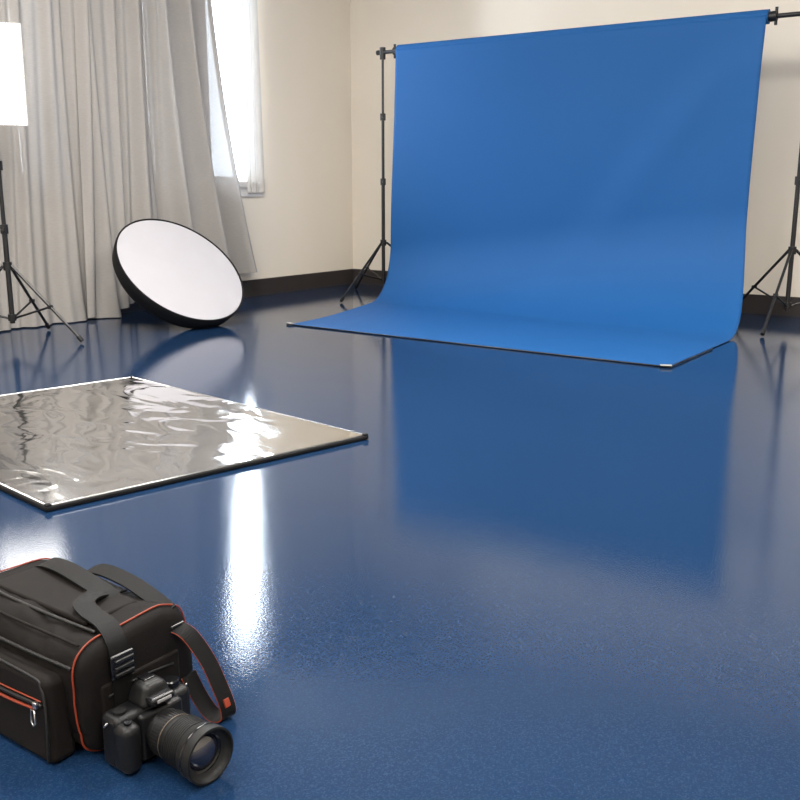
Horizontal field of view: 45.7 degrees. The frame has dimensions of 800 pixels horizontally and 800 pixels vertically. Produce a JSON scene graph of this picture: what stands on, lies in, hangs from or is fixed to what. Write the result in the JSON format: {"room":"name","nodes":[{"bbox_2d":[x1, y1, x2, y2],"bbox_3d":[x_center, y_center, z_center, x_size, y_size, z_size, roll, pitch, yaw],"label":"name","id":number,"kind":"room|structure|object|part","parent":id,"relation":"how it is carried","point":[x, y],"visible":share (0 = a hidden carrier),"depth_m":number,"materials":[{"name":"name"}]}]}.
{"room":"studio","nodes":[
{"label":"studio","id":0,"kind":"room"},
{"bbox_2d":[237,0,352,280],"bbox_3d":[-3.199,-1.793,4.544,0.150,3.200,9.250,9,16,35],"label":"wall","id":1,"kind":"structure","parent":0,"point":[301,223],"depth_m":7.74,"materials":[{"name":"beige paint"}]},
{"bbox_2d":[0,0,264,330],"bbox_3d":[-1.986,-2.001,5.875,0.232,3.008,3.850,9,16,35],"label":"window curtains","id":2,"kind":"object","parent":1,"relation":"attached to","point":[128,120],"visible":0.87,"depth_m":6.11,"materials":[{"name":"fabric"}]},
{"bbox_3d":[-2.427,-1.843,5.253,0.192,2.974,1.934,9,16,35],"label":"curtain panel","id":3,"kind":"part","parent":2,"relation":"part of","materials":[{"name":"white fabric"}]},
{"bbox_3d":[-1.545,-2.115,6.427,0.179,2.960,1.612,9,16,35],"label":"curtain panel","id":4,"kind":"part","parent":2,"relation":"part of","materials":[{"name":"white fabric"}]},
{"bbox_2d":[120,269,352,313],"bbox_3d":[-3.136,-0.283,4.828,0.016,0.130,9.234,9,16,35],"label":"baseboard","id":5,"kind":"structure","parent":1,"relation":"attached to","point":[265,286],"depth_m":7.83,"materials":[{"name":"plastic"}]},
{"bbox_2d":[238,0,246,181],"bbox_3d":[-2.048,-2.475,6.023,0.040,2.120,2.980,9,16,35],"label":"frame","id":6,"kind":"object","parent":1,"relation":"attached to","point":[240,179],"visible":0.02,"depth_m":7.32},
{"bbox_2d":[239,182,262,196],"bbox_3d":[-2.014,-1.380,6.238,0.130,0.110,3.070,9,16,35],"label":"sill","id":7,"kind":"structure","parent":1,"relation":"attached to","point":[243,185],"depth_m":7.28,"materials":[{"name":"white paint"}]},
{"bbox_2d":[0,284,799,799],"bbox_3d":[0.321,0.379,2.413,8.850,0.100,9.550,9,16,35],"label":"floor","id":8,"kind":"structure","parent":0,"point":[533,576],"depth_m":2.19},
{"bbox_2d":[0,22,83,341],"bbox_3d":[-2.106,-1.136,5.098,0.615,1.663,0.773,9,16,35],"label":"light","id":9,"kind":"object","parent":8,"relation":"on","point":[13,100],"visible":1,"depth_m":4.97,"materials":[{"name":"metal"}]},
{"bbox_2d":[0,23,26,124],"bbox_3d":[-2.120,-1.678,4.881,0.350,0.500,0.020,-7,14,-28],"label":"diffuser","id":10,"kind":"object","parent":9,"relation":"attached to","point":[13,100],"depth_m":4.94,"materials":[{"name":"white fabric"}]},
{"bbox_2d":[0,557,235,762],"bbox_3d":[-0.530,0.414,1.554,0.458,0.209,0.273,9,16,35],"label":"camera bag","id":11,"kind":"object","parent":8,"relation":"on","point":[75,643],"visible":0.91,"depth_m":1.48,"materials":[{"name":"black fabric"}]},
{"bbox_3d":[-0.545,0.473,1.411,0.013,0.027,0.004,9,16,35],"label":"zip pull","id":12,"kind":"part","parent":11,"relation":"part of","materials":[{"name":"metal"}]},
{"bbox_3d":[-0.554,0.308,1.624,0.249,0.033,0.041,11,16,39],"label":"carry handle","id":13,"kind":"part","parent":11,"relation":"part of","materials":[{"name":"black fabric"}]},
{"bbox_2d":[102,672,232,785],"bbox_3d":[-0.340,0.488,1.419,0.166,0.120,0.154,10,16,38],"label":"camera","id":14,"kind":"object","parent":8,"relation":"on","point":[156,719],"visible":1,"depth_m":1.40,"materials":[{"name":"black plastic"}]},
{"bbox_3d":[-0.353,0.449,1.426,0.002,0.005,0.025,10,16,38],"label":"name plate","id":15,"kind":"part","parent":14,"relation":"part of","materials":[{"name":"silver metal"}]},
{"bbox_3d":[-0.283,0.514,1.382,0.010,0.057,0.057,10,16,38],"label":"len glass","id":16,"kind":"part","parent":14,"relation":"part of","materials":[{"name":"glass"}]},
{"bbox_2d":[112,219,243,328],"bbox_3d":[-1.375,-0.790,5.914,0.664,0.655,0.851,9,16,35],"label":"reflector","id":17,"kind":"object","parent":8,"relation":"on","point":[173,272],"visible":1,"depth_m":5.83,"materials":[{"name":"white fabric"}]},
{"bbox_2d":[0,376,368,511],"bbox_3d":[-1.071,0.094,3.396,1.595,0.021,1.120,12,17,42],"label":"reflector","id":18,"kind":"object","parent":8,"relation":"on","point":[61,447],"visible":1,"depth_m":3.19,"materials":[{"name":"silver fabric"}]},
{"bbox_2d":[287,324,671,367],"bbox_3d":[0.293,-0.316,5.244,2.480,0.008,0.010,9,16,35],"label":"rod","id":19,"kind":"object","parent":8,"relation":"on","point":[287,324],"visible":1,"depth_m":5.10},
{"bbox_2d":[340,7,799,335],"bbox_3d":[1.034,-1.531,6.384,3.959,1.870,0.845,8,15,33],"label":"stand","id":20,"kind":"object","parent":8,"relation":"on","point":[773,16],"visible":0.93,"depth_m":5.88,"materials":[{"name":"metal"}]},
{"bbox_2d":[294,15,766,364],"bbox_3d":[0.624,-1.375,5.801,2.843,1.825,1.764,9,16,35],"label":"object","id":21,"kind":"object","parent":20,"relation":"hanging from","point":[584,194],"visible":0.99,"depth_m":6.27,"materials":[{"name":"blue fabric"}]},
{"bbox_2d":[396,9,770,49],"bbox_3d":[1.085,-2.424,6.321,2.632,0.084,0.084,8,15,33],"label":"roll","id":22,"kind":"object","parent":20,"relation":"on","point":[765,11],"visible":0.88,"depth_m":6.16,"materials":[{"name":"blue paper"}]},
{"bbox_3d":[2.213,-2.259,5.587,0.018,0.100,0.018,9,16,35],"label":"roll clamp handle","id":23,"kind":"part","parent":20,"relation":"part of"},
{"bbox_2d":[671,348,712,366],"bbox_3d":[1.474,-0.214,4.790,0.009,0.009,0.630,9,15,34],"label":"rod","id":24,"kind":"object","parent":8,"relation":"on","point":[711,348],"visible":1,"depth_m":4.77,"materials":[{"name":"black metal"}]},
{"bbox_2d":[350,0,799,296],"bbox_3d":[3.083,-2.067,5.759,8.850,3.200,0.150,9,16,35],"label":"wall","id":25,"kind":"structure","parent":0,"point":[374,24],"depth_m":6.94,"materials":[{"name":"beige paint"}]},
{"bbox_2d":[353,269,799,316],"bbox_3d":[3.034,-0.554,6.031,8.550,0.130,0.016,9,16,35],"label":"baseboard","id":26,"kind":"structure","parent":25,"relation":"attached to","point":[753,303],"depth_m":6.45,"materials":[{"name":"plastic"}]}
]}

